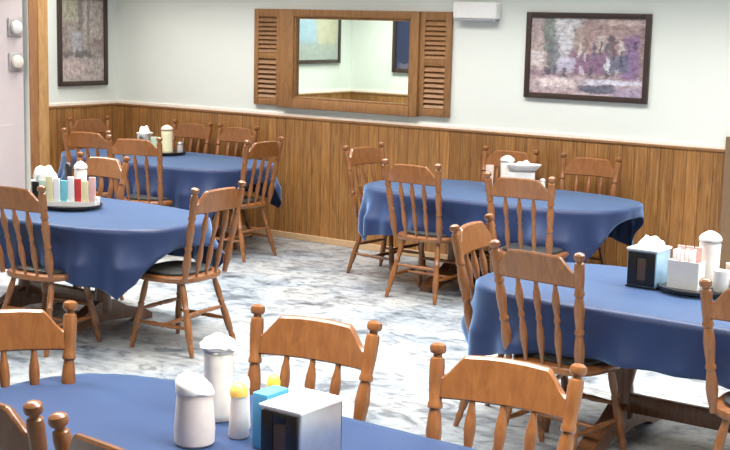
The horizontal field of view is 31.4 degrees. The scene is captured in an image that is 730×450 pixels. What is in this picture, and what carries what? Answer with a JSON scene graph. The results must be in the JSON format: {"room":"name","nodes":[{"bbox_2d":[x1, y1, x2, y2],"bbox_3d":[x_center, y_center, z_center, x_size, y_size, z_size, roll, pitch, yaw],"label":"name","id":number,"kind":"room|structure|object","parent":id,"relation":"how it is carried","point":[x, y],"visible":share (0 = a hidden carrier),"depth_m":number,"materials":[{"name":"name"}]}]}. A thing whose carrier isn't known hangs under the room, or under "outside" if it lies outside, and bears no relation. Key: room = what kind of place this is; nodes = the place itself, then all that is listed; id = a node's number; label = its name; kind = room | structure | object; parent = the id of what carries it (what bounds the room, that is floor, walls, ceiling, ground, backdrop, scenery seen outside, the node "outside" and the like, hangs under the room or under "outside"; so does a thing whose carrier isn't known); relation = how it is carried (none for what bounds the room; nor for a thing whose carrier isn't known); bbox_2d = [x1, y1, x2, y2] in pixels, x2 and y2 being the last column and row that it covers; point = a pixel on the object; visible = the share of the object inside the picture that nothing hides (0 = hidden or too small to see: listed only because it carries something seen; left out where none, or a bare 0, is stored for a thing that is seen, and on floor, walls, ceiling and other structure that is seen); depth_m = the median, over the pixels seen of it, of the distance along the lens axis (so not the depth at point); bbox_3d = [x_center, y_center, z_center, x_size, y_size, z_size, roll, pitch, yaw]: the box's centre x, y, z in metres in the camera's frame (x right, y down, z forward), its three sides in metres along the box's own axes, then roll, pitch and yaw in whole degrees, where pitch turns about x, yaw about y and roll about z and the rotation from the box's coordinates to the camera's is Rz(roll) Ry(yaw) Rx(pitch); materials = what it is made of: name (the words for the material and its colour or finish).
{"room":"restaurant","nodes":[
{"label":"restaurant","id":0,"kind":"room"},
{"bbox_2d":[22,0,117,189],"bbox_3d":[-3.646,-1.254,11.200,0.100,2.750,4.044,8,11,35],"label":"wall","id":1,"kind":"structure","parent":0,"point":[63,94],"depth_m":12.16,"materials":[{"name":"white paint"}]},
{"bbox_2d":[0,0,24,188],"bbox_3d":[-3.385,-1.000,11.574,0.105,2.135,0.905,8,11,35],"label":"door","id":2,"kind":"structure","parent":1,"relation":"in","point":[12,145],"depth_m":11.82,"materials":[{"name":"paint"}]},
{"bbox_2d":[8,17,22,36],"bbox_3d":[-3.142,-1.786,11.733,0.070,0.170,0.160,8,11,35],"label":"fitting","id":3,"kind":"object","parent":2,"relation":"attached to","point":[15,27],"visible":1,"depth_m":11.70,"materials":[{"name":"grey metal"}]},
{"bbox_2d":[9,52,23,70],"bbox_3d":[-3.146,-1.480,11.785,0.070,0.170,0.160,8,11,35],"label":"fitting","id":4,"kind":"object","parent":2,"relation":"attached to","point":[16,61],"visible":1,"depth_m":11.76,"materials":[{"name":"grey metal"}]},
{"bbox_2d":[28,0,49,189],"bbox_3d":[-3.390,-1.113,11.572,0.124,2.370,1.380,8,11,35],"label":"door frame","id":5,"kind":"structure","parent":1,"relation":"attached to","point":[42,14],"depth_m":11.99,"materials":[{"name":"brown wood"}]},
{"bbox_2d":[56,0,107,86],"bbox_3d":[-2.683,-1.758,12.368,0.030,0.860,0.620,8,11,35],"label":"framed painting","id":6,"kind":"object","parent":1,"relation":"attached to","point":[82,25],"visible":1,"depth_m":12.37},
{"bbox_2d":[49,105,117,198],"bbox_3d":[-2.711,-0.609,12.560,0.014,1.100,0.900,8,11,35],"label":"panelling","id":7,"kind":"object","parent":1,"relation":"attached to","point":[58,117],"visible":0.36,"depth_m":12.32,"materials":[{"name":"brown wood"}]},
{"bbox_2d":[49,100,117,108],"bbox_3d":[-2.695,-1.159,12.472,0.022,0.046,0.900,8,11,35],"label":"trim","id":8,"kind":"structure","parent":1,"relation":"attached to","point":[112,102],"depth_m":12.45,"materials":[{"name":"brown wood"}]},
{"bbox_2d":[0,230,729,449],"bbox_3d":[-0.979,1.160,5.377,11.600,0.100,11.100,8,11,35],"label":"floor","id":9,"kind":"structure","parent":0,"point":[305,278],"depth_m":7.98,"materials":[{"name":"stone"}]},
{"bbox_2d":[0,399,47,449],"bbox_3d":[-0.859,0.882,3.616,0.499,1.005,0.540,8,11,38],"label":"dining chair","id":10,"kind":"object","parent":9,"relation":"on","point":[15,434],"visible":1,"depth_m":3.26,"materials":[{"name":"brown wood"}]},
{"bbox_2d":[0,300,77,387],"bbox_3d":[-1.129,0.792,4.151,0.499,1.005,0.540,-2,9,-21],"label":"dining chair","id":11,"kind":"object","parent":9,"relation":"on","point":[33,330],"visible":0.57,"depth_m":4.33,"materials":[{"name":"brown wood"}]},
{"bbox_2d":[0,185,101,356],"bbox_3d":[-1.901,0.224,7.677,0.499,1.005,0.540,6,10,29],"label":"dining chair","id":12,"kind":"object","parent":9,"relation":"on","point":[12,198],"visible":0.82,"depth_m":7.50,"materials":[{"name":"brown wood"}]},
{"bbox_2d":[0,279,151,331],"bbox_3d":[-1.947,0.252,8.385,2.100,0.722,1.040,8,11,35],"label":"dining table","id":13,"kind":"object","parent":9,"relation":"on","point":[27,292],"visible":0.31,"depth_m":8.34,"materials":[{"name":"brown wood"}]},
{"bbox_2d":[0,190,223,299],"bbox_3d":[-1.946,0.087,8.371,2.182,0.411,1.211,8,11,35],"label":"tablecloth","id":14,"kind":"object","parent":13,"relation":"on","point":[108,248],"visible":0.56,"depth_m":7.61,"materials":[{"name":"blue fabric"}]},
{"bbox_2d":[31,179,38,198],"bbox_3d":[-2.049,-0.207,8.345,0.158,0.174,0.116,2,9,5],"label":"napkin dispenser","id":15,"kind":"object","parent":14,"relation":"on","point":[35,183],"visible":0.27,"depth_m":8.29,"materials":[{"name":"black plastic"}]},
{"bbox_2d":[33,165,57,179],"bbox_3d":[-2.050,-0.339,8.321,0.190,0.090,0.128,8,11,35],"label":"napkin","id":16,"kind":"object","parent":15,"relation":"on","point":[40,173],"visible":0.84,"depth_m":8.28,"materials":[{"name":"paper"}]},
{"bbox_2d":[47,202,102,210],"bbox_3d":[-1.869,-0.123,8.302,0.380,0.030,0.380,8,11,35],"label":"lazy susan","id":17,"kind":"object","parent":14,"relation":"on","point":[60,208],"visible":0.47,"depth_m":8.15,"materials":[{"name":"black plastic"}]},
{"bbox_2d":[64,162,71,198],"bbox_3d":[-1.914,-0.277,8.393,0.060,0.260,0.060,8,11,35],"label":"sauce bottle","id":18,"kind":"object","parent":17,"relation":"on","point":[68,166],"visible":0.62,"depth_m":8.36,"materials":[{"name":"black plastic"}]},
{"bbox_2d":[65,172,71,198],"bbox_3d":[-1.915,-0.246,8.398,0.060,0.198,0.060,8,11,35],"label":"jar","id":19,"kind":"object","parent":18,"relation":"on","point":[67,174],"depth_m":8.37,"materials":[{"name":"white plastic"}]},
{"bbox_2d":[47,199,95,206],"bbox_3d":[-1.886,-0.141,8.275,0.370,0.030,0.110,1,9,0],"label":"caddy","id":20,"kind":"object","parent":17,"relation":"on","point":[49,203],"visible":0.57,"depth_m":8.22,"materials":[{"name":"white plastic"}]},
{"bbox_2d":[39,180,45,192],"bbox_3d":[-2.043,-0.208,8.233,0.042,0.158,0.010,1,9,0],"label":"packet","id":21,"kind":"object","parent":20,"relation":"in","point":[41,182],"visible":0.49,"depth_m":8.22,"materials":[{"name":"green paper"}]},
{"bbox_2d":[46,176,52,200],"bbox_3d":[-1.998,-0.218,8.231,0.042,0.182,0.010,1,9,0],"label":"packet","id":22,"kind":"object","parent":20,"relation":"in","point":[49,179],"visible":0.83,"depth_m":8.22,"materials":[{"name":"yellow paper"}]},
{"bbox_2d":[53,178,59,200],"bbox_3d":[-1.953,-0.211,8.232,0.042,0.170,0.010,1,9,0],"label":"packet","id":23,"kind":"object","parent":20,"relation":"in","point":[56,181],"visible":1,"depth_m":8.22,"materials":[{"name":"paper"}]},
{"bbox_2d":[60,180,66,201],"bbox_3d":[-1.908,-0.204,8.233,0.042,0.158,0.010,1,9,0],"label":"packet","id":24,"kind":"object","parent":20,"relation":"in","point":[63,183],"visible":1,"depth_m":8.22,"materials":[{"name":"paper"}]},
{"bbox_2d":[67,177,73,201],"bbox_3d":[-1.862,-0.215,8.231,0.042,0.182,0.010,1,9,0],"label":"packet","id":25,"kind":"object","parent":20,"relation":"in","point":[70,180],"visible":1,"depth_m":8.22,"materials":[{"name":"paper"}]},
{"bbox_2d":[74,179,81,201],"bbox_3d":[-1.817,-0.208,8.231,0.042,0.170,0.010,1,9,0],"label":"packet","id":26,"kind":"object","parent":20,"relation":"in","point":[77,182],"visible":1,"depth_m":8.22,"materials":[{"name":"red paper"}]},
{"bbox_2d":[82,181,88,201],"bbox_3d":[-1.772,-0.201,8.232,0.042,0.158,0.010,1,9,0],"label":"packet","id":27,"kind":"object","parent":20,"relation":"in","point":[85,191],"visible":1,"depth_m":8.23,"materials":[{"name":"yellow paper"}]},
{"bbox_2d":[89,177,95,201],"bbox_3d":[-1.727,-0.212,8.230,0.042,0.182,0.010,1,9,0],"label":"packet","id":28,"kind":"object","parent":20,"relation":"in","point":[92,180],"visible":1,"depth_m":8.22,"materials":[{"name":"pink paper"}]},
{"bbox_2d":[74,161,86,198],"bbox_3d":[-1.834,-0.279,8.385,0.087,0.270,0.087,8,11,35],"label":"sugar dispenser","id":29,"kind":"object","parent":17,"relation":"on","point":[80,168],"visible":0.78,"depth_m":8.34,"materials":[{"name":"glass"}]},
{"bbox_2d":[93,196,99,204],"bbox_3d":[-1.708,-0.149,8.257,0.052,0.060,0.052,8,11,35],"label":"cup","id":30,"kind":"object","parent":17,"relation":"on","point":[96,199],"visible":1,"depth_m":8.23,"materials":[{"name":"white ceramic"}]},
{"bbox_2d":[48,411,125,449],"bbox_3d":[-0.428,0.950,3.241,0.499,1.005,0.540,9,12,41],"label":"dining chair","id":31,"kind":"object","parent":9,"relation":"on","point":[61,435],"visible":1,"depth_m":3.12,"materials":[{"name":"brown wood"}]},
{"bbox_2d":[61,128,113,198],"bbox_3d":[-2.280,-0.347,11.281,0.499,1.005,0.540,5,9,21],"label":"dining chair","id":32,"kind":"object","parent":9,"relation":"on","point":[86,140],"visible":0.27,"depth_m":11.01,"materials":[{"name":"brown wood"}]},
{"bbox_2d":[67,116,109,197],"bbox_3d":[-2.462,-0.508,12.285,0.540,1.005,0.499,9,12,40],"label":"dining chair","id":33,"kind":"object","parent":9,"relation":"on","point":[82,125],"visible":0.16,"depth_m":12.37,"materials":[{"name":"brown wood"}]},
{"bbox_2d":[73,152,129,310],"bbox_3d":[-1.961,0.030,8.911,0.499,1.005,0.540,7,11,33],"label":"dining chair","id":34,"kind":"object","parent":9,"relation":"on","point":[102,167],"visible":0.28,"depth_m":9.00,"materials":[{"name":"brown wood"}]},
{"bbox_2d":[106,134,175,207],"bbox_3d":[-1.806,-0.257,10.772,0.499,1.005,0.540,4,9,15],"label":"dining chair","id":35,"kind":"object","parent":9,"relation":"on","point":[139,147],"visible":0.49,"depth_m":10.52,"materials":[{"name":"brown wood"}]},
{"bbox_2d":[130,180,245,357],"bbox_3d":[-1.057,0.234,7.740,0.540,1.005,0.499,7,10,31],"label":"dining chair","id":36,"kind":"object","parent":9,"relation":"on","point":[185,271],"visible":0.96,"depth_m":7.64,"materials":[{"name":"brown wood"}]},
{"bbox_2d":[170,119,212,206],"bbox_3d":[-1.755,-0.448,12.003,0.499,1.005,0.540,7,11,34],"label":"dining chair","id":37,"kind":"object","parent":9,"relation":"on","point":[185,130],"visible":0.27,"depth_m":12.12,"materials":[{"name":"brown wood"}]},
{"bbox_2d":[212,123,258,242],"bbox_3d":[-1.305,-0.388,11.689,0.499,1.005,0.540,8,11,36],"label":"dining chair","id":38,"kind":"object","parent":9,"relation":"on","point":[230,134],"visible":0.27,"depth_m":11.80,"materials":[{"name":"brown wood"}]},
{"bbox_2d":[210,136,283,261],"bbox_3d":[-1.017,-0.234,10.746,0.540,1.005,0.499,7,11,34],"label":"dining chair","id":39,"kind":"object","parent":9,"relation":"on","point":[263,149],"visible":0.7,"depth_m":10.63,"materials":[{"name":"brown wood"}]},
{"bbox_2d":[248,304,381,420],"bbox_3d":[-0.287,0.812,4.149,0.499,1.005,0.540,6,10,27],"label":"dining chair","id":40,"kind":"object","parent":9,"relation":"on","point":[315,339],"visible":0.69,"depth_m":4.28,"materials":[{"name":"brown wood"}]},
{"bbox_2d":[342,142,426,274],"bbox_3d":[0.159,-0.115,10.156,0.540,1.005,0.499,9,11,39],"label":"dining chair","id":41,"kind":"object","parent":9,"relation":"on","point":[364,155],"visible":0.68,"depth_m":10.17,"materials":[{"name":"brown wood"}]},
{"bbox_2d":[382,158,469,304],"bbox_3d":[0.450,0.024,9.308,0.499,1.005,0.540,8,11,35],"label":"dining chair","id":42,"kind":"object","parent":9,"relation":"on","point":[401,173],"visible":0.88,"depth_m":9.15,"materials":[{"name":"brown wood"}]},
{"bbox_2d":[420,243,490,292],"bbox_3d":[0.972,0.130,9.606,2.100,0.722,1.040,8,11,35],"label":"dining table","id":43,"kind":"object","parent":9,"relation":"on","point":[446,269],"visible":0.15,"depth_m":9.72,"materials":[{"name":"brown wood"}]},
{"bbox_2d":[358,179,643,262],"bbox_3d":[0.968,-0.027,9.596,2.179,0.428,1.206,8,11,35],"label":"tablecloth","id":44,"kind":"object","parent":43,"relation":"on","point":[583,221],"visible":0.63,"depth_m":9.13,"materials":[{"name":"blue fabric"}]},
{"bbox_3d":[1.122,-0.262,9.642,0.430,0.030,0.430,8,11,35],"label":"lazy susan","id":45,"kind":"object","parent":44,"relation":"on","visible":0},
{"bbox_2d":[486,165,493,185],"bbox_3d":[0.924,-0.360,9.647,0.060,0.170,0.060,8,11,35],"label":"tumbler","id":46,"kind":"object","parent":45,"relation":"on","point":[490,168],"visible":0.42,"depth_m":9.62,"materials":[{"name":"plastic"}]},
{"bbox_2d":[500,155,514,176],"bbox_3d":[1.061,-0.402,9.704,0.108,0.240,0.108,8,11,35],"label":"sugar dispenser","id":47,"kind":"object","parent":45,"relation":"on","point":[506,159],"visible":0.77,"depth_m":9.66,"materials":[{"name":"glass"}]},
{"bbox_2d":[506,171,534,179],"bbox_3d":[1.148,-0.330,9.614,0.200,0.130,0.100,2,9,1],"label":"caddy","id":48,"kind":"object","parent":45,"relation":"on","point":[528,175],"visible":0.29,"depth_m":9.56,"materials":[{"name":"white ceramic"}]},
{"bbox_2d":[506,163,541,171],"bbox_3d":[1.173,-0.421,9.596,0.258,0.055,0.149,2,9,1],"label":"oval dish","id":49,"kind":"object","parent":48,"relation":"on","point":[533,167],"visible":0.98,"depth_m":9.54,"materials":[{"name":"white ceramic"}]},
{"bbox_2d":[515,160,530,164],"bbox_3d":[1.170,-0.452,9.596,0.157,0.062,0.084,8,11,35],"label":"napkin","id":50,"kind":"object","parent":49,"relation":"in","point":[525,162],"visible":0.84,"depth_m":9.57,"materials":[{"name":"paper"}]},
{"bbox_2d":[468,146,538,259],"bbox_3d":[0.997,-0.081,10.068,0.499,1.005,0.540,7,11,33],"label":"dining chair","id":51,"kind":"object","parent":9,"relation":"on","point":[494,159],"visible":0.23,"depth_m":10.23,"materials":[{"name":"brown wood"}]},
{"bbox_2d":[426,342,586,449],"bbox_3d":[0.288,0.899,3.680,0.499,1.005,0.540,6,10,28],"label":"dining chair","id":52,"kind":"object","parent":9,"relation":"on","point":[503,382],"visible":0.97,"depth_m":3.81,"materials":[{"name":"brown wood"}]},
{"bbox_2d":[449,213,568,441],"bbox_3d":[0.728,0.486,6.388,0.540,1.005,0.499,6,10,27],"label":"dining chair","id":53,"kind":"object","parent":9,"relation":"on","point":[469,237],"visible":0.44,"depth_m":6.35,"materials":[{"name":"brown wood"}]},
{"bbox_2d":[484,171,568,258],"bbox_3d":[1.098,0.137,8.683,0.499,1.005,0.540,6,10,27],"label":"dining chair","id":54,"kind":"object","parent":9,"relation":"on","point":[510,187],"visible":0.44,"depth_m":8.44,"materials":[{"name":"brown wood"}]},
{"bbox_2d":[489,239,626,449],"bbox_3d":[0.893,0.564,5.918,0.499,1.005,0.540,9,12,41],"label":"dining chair","id":55,"kind":"object","parent":9,"relation":"on","point":[537,267],"visible":0.65,"depth_m":5.76,"materials":[{"name":"brown wood"}]},
{"bbox_2d":[559,153,621,264],"bbox_3d":[1.565,-0.004,9.659,0.499,1.005,0.540,7,10,31],"label":"dining chair","id":56,"kind":"object","parent":9,"relation":"on","point":[586,166],"visible":0.3,"depth_m":9.78,"materials":[{"name":"brown wood"}]},
{"bbox_2d":[576,368,729,449],"bbox_3d":[1.539,0.702,6.022,2.100,0.722,1.040,8,11,35],"label":"dining table","id":57,"kind":"object","parent":9,"relation":"on","point":[636,408],"visible":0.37,"depth_m":6.12,"materials":[{"name":"brown wood"}]},
{"bbox_2d":[461,262,729,389],"bbox_3d":[1.547,0.527,5.994,2.294,0.386,1.253,8,11,35],"label":"tablecloth","id":58,"kind":"object","parent":57,"relation":"on","point":[659,331],"visible":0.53,"depth_m":5.76,"materials":[{"name":"blue fabric"}]},
{"bbox_2d":[625,244,671,289],"bbox_3d":[1.357,0.197,6.219,0.158,0.189,0.181,8,11,35],"label":"napkin dispenser","id":59,"kind":"object","parent":58,"relation":"on","point":[646,267],"visible":0.86,"depth_m":6.15,"materials":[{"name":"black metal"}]},
{"bbox_2d":[637,235,664,247],"bbox_3d":[1.374,0.076,6.210,0.126,0.051,0.128,8,11,35],"label":"napkin","id":60,"kind":"object","parent":59,"relation":"on","point":[654,241],"visible":1,"depth_m":6.17,"materials":[{"name":"paper"}]},
{"bbox_2d":[658,282,721,297],"bbox_3d":[1.569,0.299,6.112,0.380,0.030,0.380,8,11,35],"label":"lazy susan","id":61,"kind":"object","parent":58,"relation":"on","point":[663,286],"visible":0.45,"depth_m":6.00,"materials":[{"name":"black plastic"}]},
{"bbox_2d":[667,258,705,290],"bbox_3d":[1.502,0.230,6.082,0.150,0.130,0.085,8,11,35],"label":"caddy","id":62,"kind":"object","parent":61,"relation":"on","point":[680,274],"visible":0.88,"depth_m":6.04,"materials":[{"name":"white ceramic"}]},
{"bbox_2d":[672,249,676,259],"bbox_3d":[1.449,0.199,6.097,0.006,0.175,0.040,8,11,35],"label":"packet","id":63,"kind":"object","parent":62,"relation":"in","point":[674,250],"visible":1,"depth_m":6.08,"materials":[{"name":"white paper"}]},
{"bbox_2d":[676,248,680,260],"bbox_3d":[1.464,0.198,6.086,0.006,0.181,0.040,8,11,35],"label":"packet","id":64,"kind":"object","parent":62,"relation":"in","point":[678,249],"visible":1,"depth_m":6.07,"materials":[{"name":"paper"}]},
{"bbox_2d":[678,245,684,258],"bbox_3d":[1.485,0.188,6.119,0.036,0.190,0.006,8,11,35],"label":"packet","id":65,"kind":"object","parent":62,"relation":"in","point":[682,247],"visible":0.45,"depth_m":6.10,"materials":[{"name":"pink paper"}]},
{"bbox_2d":[680,249,683,260],"bbox_3d":[1.478,0.202,6.077,0.006,0.175,0.040,8,11,35],"label":"packet","id":66,"kind":"object","parent":62,"relation":"in","point":[681,251],"visible":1,"depth_m":6.06,"materials":[{"name":"white paper"}]},
{"bbox_2d":[684,249,688,261],"bbox_3d":[1.497,0.202,6.063,0.006,0.181,0.040,8,11,35],"label":"packet","id":67,"kind":"object","parent":62,"relation":"in","point":[686,250],"visible":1,"depth_m":6.04,"materials":[{"name":"paper"}]},
{"bbox_2d":[688,250,691,262],"bbox_3d":[1.511,0.207,6.053,0.006,0.175,0.040,8,11,35],"label":"packet","id":68,"kind":"object","parent":62,"relation":"in","point":[690,252],"visible":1,"depth_m":6.03,"materials":[{"name":"white paper"}]},
{"bbox_2d":[686,246,693,250],"bbox_3d":[1.519,0.193,6.096,0.036,0.190,0.006,8,11,35],"label":"packet","id":69,"kind":"object","parent":62,"relation":"in","point":[690,248],"visible":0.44,"depth_m":6.08,"materials":[{"name":"pink paper"}]},
{"bbox_2d":[692,250,695,262],"bbox_3d":[1.525,0.206,6.043,0.006,0.181,0.040,8,11,35],"label":"packet","id":70,"kind":"object","parent":62,"relation":"in","point":[693,251],"visible":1,"depth_m":6.03,"materials":[{"name":"paper"}]},
{"bbox_2d":[695,247,702,262],"bbox_3d":[1.553,0.197,6.072,0.036,0.190,0.006,8,11,35],"label":"packet","id":71,"kind":"object","parent":62,"relation":"in","point":[699,250],"visible":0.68,"depth_m":6.06,"materials":[{"name":"pink paper"}]},
{"bbox_2d":[699,231,721,287],"bbox_3d":[1.623,0.157,6.127,0.108,0.265,0.108,8,11,35],"label":"sugar dispenser","id":72,"kind":"object","parent":61,"relation":"on","point":[710,241],"visible":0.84,"depth_m":6.08,"materials":[{"name":"glass"}]},
{"bbox_2d":[713,269,729,292],"bbox_3d":[1.647,0.259,6.013,0.080,0.100,0.080,8,11,35],"label":"cup","id":73,"kind":"object","parent":61,"relation":"on","point":[721,277],"visible":0.89,"depth_m":5.99,"materials":[{"name":"white ceramic"}]},
{"bbox_2d":[726,262,729,288],"bbox_3d":[1.721,0.240,6.081,0.072,0.120,0.072,8,11,35],"label":"cup","id":74,"kind":"object","parent":61,"relation":"on","point":[727,263],"visible":0.42,"depth_m":6.06,"materials":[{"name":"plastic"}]},
{"bbox_2d":[699,277,729,449],"bbox_3d":[1.621,0.696,5.181,0.499,1.005,0.540,7,10,32],"label":"dining chair","id":75,"kind":"object","parent":9,"relation":"on","point":[719,309],"visible":1,"depth_m":5.08,"materials":[{"name":"brown wood"}]},
{"bbox_3d":[-1.764,-0.231,11.506,2.100,0.722,1.040,8,11,35],"label":"dining table","id":76,"kind":"object","parent":9,"relation":"on","visible":0},
{"bbox_2d":[57,148,280,218],"bbox_3d":[-1.749,-0.397,11.487,2.175,0.405,1.248,8,11,35],"label":"tablecloth","id":77,"kind":"object","parent":76,"relation":"on","point":[202,171],"visible":0.59,"depth_m":10.84,"materials":[{"name":"blue fabric"}]},
{"bbox_2d":[162,149,185,155],"bbox_3d":[-1.789,-0.650,11.689,0.360,0.030,0.360,8,11,35],"label":"lazy susan","id":78,"kind":"object","parent":77,"relation":"on","point":[174,153],"visible":0.43,"depth_m":11.58,"materials":[{"name":"black plastic"}]},
{"bbox_2d":[136,132,152,141],"bbox_3d":[-1.976,-0.745,11.667,0.108,0.174,0.116,5,10,23],"label":"napkin dispenser","id":79,"kind":"object","parent":78,"relation":"on","point":[145,136],"visible":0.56,"depth_m":11.61,"materials":[{"name":"metal"}]},
{"bbox_2d":[139,125,149,132],"bbox_3d":[-1.975,-0.863,11.649,0.092,0.062,0.096,3,9,8],"label":"napkin","id":80,"kind":"object","parent":79,"relation":"on","point":[145,129],"visible":1,"depth_m":11.62,"materials":[{"name":"paper"}]},
{"bbox_2d":[151,137,156,147],"bbox_3d":[-1.888,-0.722,11.641,0.060,0.139,0.020,2,9,6],"label":"packet","id":81,"kind":"object","parent":78,"relation":"on","point":[153,139],"visible":0.39,"depth_m":11.63,"materials":[{"name":"green paper"}]},
{"bbox_2d":[161,125,172,152],"bbox_3d":[-1.769,-0.770,11.608,0.108,0.250,0.108,8,11,35],"label":"sugar dispenser","id":82,"kind":"object","parent":78,"relation":"on","point":[166,130],"visible":0.96,"depth_m":11.57,"materials":[{"name":"glass"}]},
{"bbox_2d":[177,142,182,152],"bbox_3d":[-1.655,-0.695,11.636,0.060,0.100,0.060,8,11,35],"label":"salt shaker","id":83,"kind":"object","parent":78,"relation":"on","point":[179,144],"visible":1,"depth_m":11.61,"materials":[{"name":"grey metal"}]},
{"bbox_3d":[-0.385,1.018,3.706,2.100,0.722,1.040,8,11,35],"label":"dining table","id":84,"kind":"object","parent":9,"relation":"on","visible":0},
{"bbox_2d":[0,373,477,449],"bbox_3d":[-0.380,0.838,3.671,2.224,0.374,1.211,8,11,35],"label":"tablecloth","id":85,"kind":"object","parent":84,"relation":"on","point":[128,412],"visible":0.58,"depth_m":4.00,"materials":[{"name":"blue fabric"}]},
{"bbox_2d":[174,372,214,448],"bbox_3d":[-0.491,0.528,3.751,0.120,0.209,0.120,1,9,0],"label":"creamer","id":86,"kind":"object","parent":85,"relation":"on","point":[194,421],"visible":1,"depth_m":3.71,"materials":[{"name":"white ceramic"}]},
{"bbox_2d":[200,332,237,421],"bbox_3d":[-0.447,0.461,3.985,0.115,0.272,0.121,8,11,35],"label":"sugar dispenser","id":87,"kind":"object","parent":85,"relation":"on","point":[218,348],"visible":0.86,"depth_m":3.95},
{"bbox_2d":[203,353,233,421],"bbox_3d":[-0.450,0.491,3.988,0.094,0.212,0.094,8,11,35],"label":"jar","id":88,"kind":"object","parent":87,"relation":"attached to","point":[218,367],"depth_m":3.95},
{"bbox_2d":[228,382,248,439],"bbox_3d":[-0.371,0.542,3.821,0.062,0.165,0.062,8,11,35],"label":"salt shaker","id":89,"kind":"object","parent":85,"relation":"on","point":[238,419],"visible":1,"depth_m":3.80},
{"bbox_2d":[239,375,250,428],"bbox_3d":[-0.363,0.530,3.901,0.040,0.165,0.040,8,11,35],"label":"salt shaker","id":90,"kind":"object","parent":85,"relation":"on","point":[243,379],"visible":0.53,"depth_m":3.89,"materials":[{"name":"white ceramic"}]},
{"bbox_2d":[247,389,250,428],"bbox_3d":[-0.363,0.550,3.904,0.040,0.125,0.040,8,11,35],"label":"jar","id":91,"kind":"object","parent":90,"relation":"attached to","point":[248,397],"depth_m":3.90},
{"bbox_2d":[252,385,288,448],"bbox_3d":[-0.273,0.555,3.753,0.056,0.165,0.100,8,11,35],"label":"carton","id":92,"kind":"object","parent":85,"relation":"on","point":[274,391],"visible":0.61,"depth_m":3.72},
{"bbox_2d":[267,374,279,386],"bbox_3d":[-0.276,0.529,3.919,0.048,0.165,0.048,8,11,35],"label":"squeeze bottle","id":93,"kind":"object","parent":85,"relation":"on","point":[273,379],"visible":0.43,"depth_m":3.90,"materials":[{"name":"yellow plastic"}]},
{"bbox_2d":[259,388,344,449],"bbox_3d":[-0.177,0.572,3.630,0.148,0.174,0.206,8,11,35],"label":"napkin dispenser","id":94,"kind":"object","parent":85,"relation":"on","point":[304,418],"visible":1,"depth_m":3.57,"materials":[{"name":"metal"}]},
{"bbox_2d":[117,0,729,145],"bbox_3d":[2.240,-0.866,9.599,11.600,2.750,0.100,8,11,35],"label":"wall","id":95,"kind":"structure","parent":0,"point":[178,52],"depth_m":10.38,"materials":[{"name":"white paint"}]},
{"bbox_2d":[254,9,279,105],"bbox_3d":[-0.867,-1.506,11.654,0.308,0.853,0.035,8,11,35],"label":"shutter","id":96,"kind":"object","parent":95,"relation":"attached to","point":[266,21],"depth_m":11.65,"materials":[{"name":"brown wood"}]},
{"bbox_2d":[211,221,447,259],"bbox_3d":[2.195,0.475,9.728,11.470,0.058,0.016,8,11,35],"label":"baseboard","id":97,"kind":"structure","parent":95,"relation":"attached to","point":[324,240],"depth_m":11.47,"materials":[{"name":"brown wood"}]},
{"bbox_2d":[254,9,452,117],"bbox_3d":[-0.153,-1.404,11.144,2.075,0.865,0.055,8,11,35],"label":"wall mirror","id":98,"kind":"object","parent":95,"relation":"attached to","point":[397,63],"visible":1,"depth_m":11.10,"materials":[{"name":"brown wood"}]},
{"bbox_2d":[118,105,724,266],"bbox_3d":[2.220,-0.041,9.657,11.480,1.100,0.014,8,11,35],"label":"panelling","id":99,"kind":"object","parent":95,"relation":"attached to","point":[679,191],"visible":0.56,"depth_m":10.82,"materials":[{"name":"brown wood"}]},
{"bbox_2d":[118,100,724,151],"bbox_3d":[2.227,-0.591,9.571,11.470,0.046,0.022,8,11,35],"label":"trim","id":100,"kind":"structure","parent":95,"relation":"attached to","point":[638,142],"depth_m":10.66,"materials":[{"name":"brown wood"}]},
{"bbox_2d":[418,11,452,117],"bbox_3d":[0.577,-1.315,10.645,0.298,0.853,0.035,8,11,35],"label":"shutter","id":101,"kind":"object","parent":95,"relation":"attached to","point":[435,29],"depth_m":10.64,"materials":[{"name":"brown wood"}]},
{"bbox_2d":[453,2,500,21],"bbox_3d":[0.890,-1.696,10.337,0.400,0.150,0.085,8,11,35],"label":"wall box","id":102,"kind":"object","parent":95,"relation":"attached to","point":[462,11],"visible":1,"depth_m":10.29,"materials":[{"name":"white plastic"}]},
{"bbox_2d":[523,12,652,103],"bbox_3d":[1.676,-1.275,9.865,1.030,0.660,0.030,8,11,35],"label":"framed painting","id":103,"kind":"object","parent":95,"relation":"attached to","point":[601,57],"visible":1,"depth_m":9.85},
{"bbox_2d":[719,136,729,268],"bbox_3d":[2.616,-0.033,9.343,0.115,1.200,0.036,8,11,35],"label":"trim","id":104,"kind":"structure","parent":95,"relation":"attached to","point":[725,208],"depth_m":9.33,"materials":[{"name":"brown wood"}]},
{"bbox_2d":[500,162,513,176],"bbox_3d":[1.060,-0.378,9.707,0.104,0.192,0.104,8,11,35],"label":"jar","id":105,"kind":"object","parent":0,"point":[504,167],"depth_m":9.66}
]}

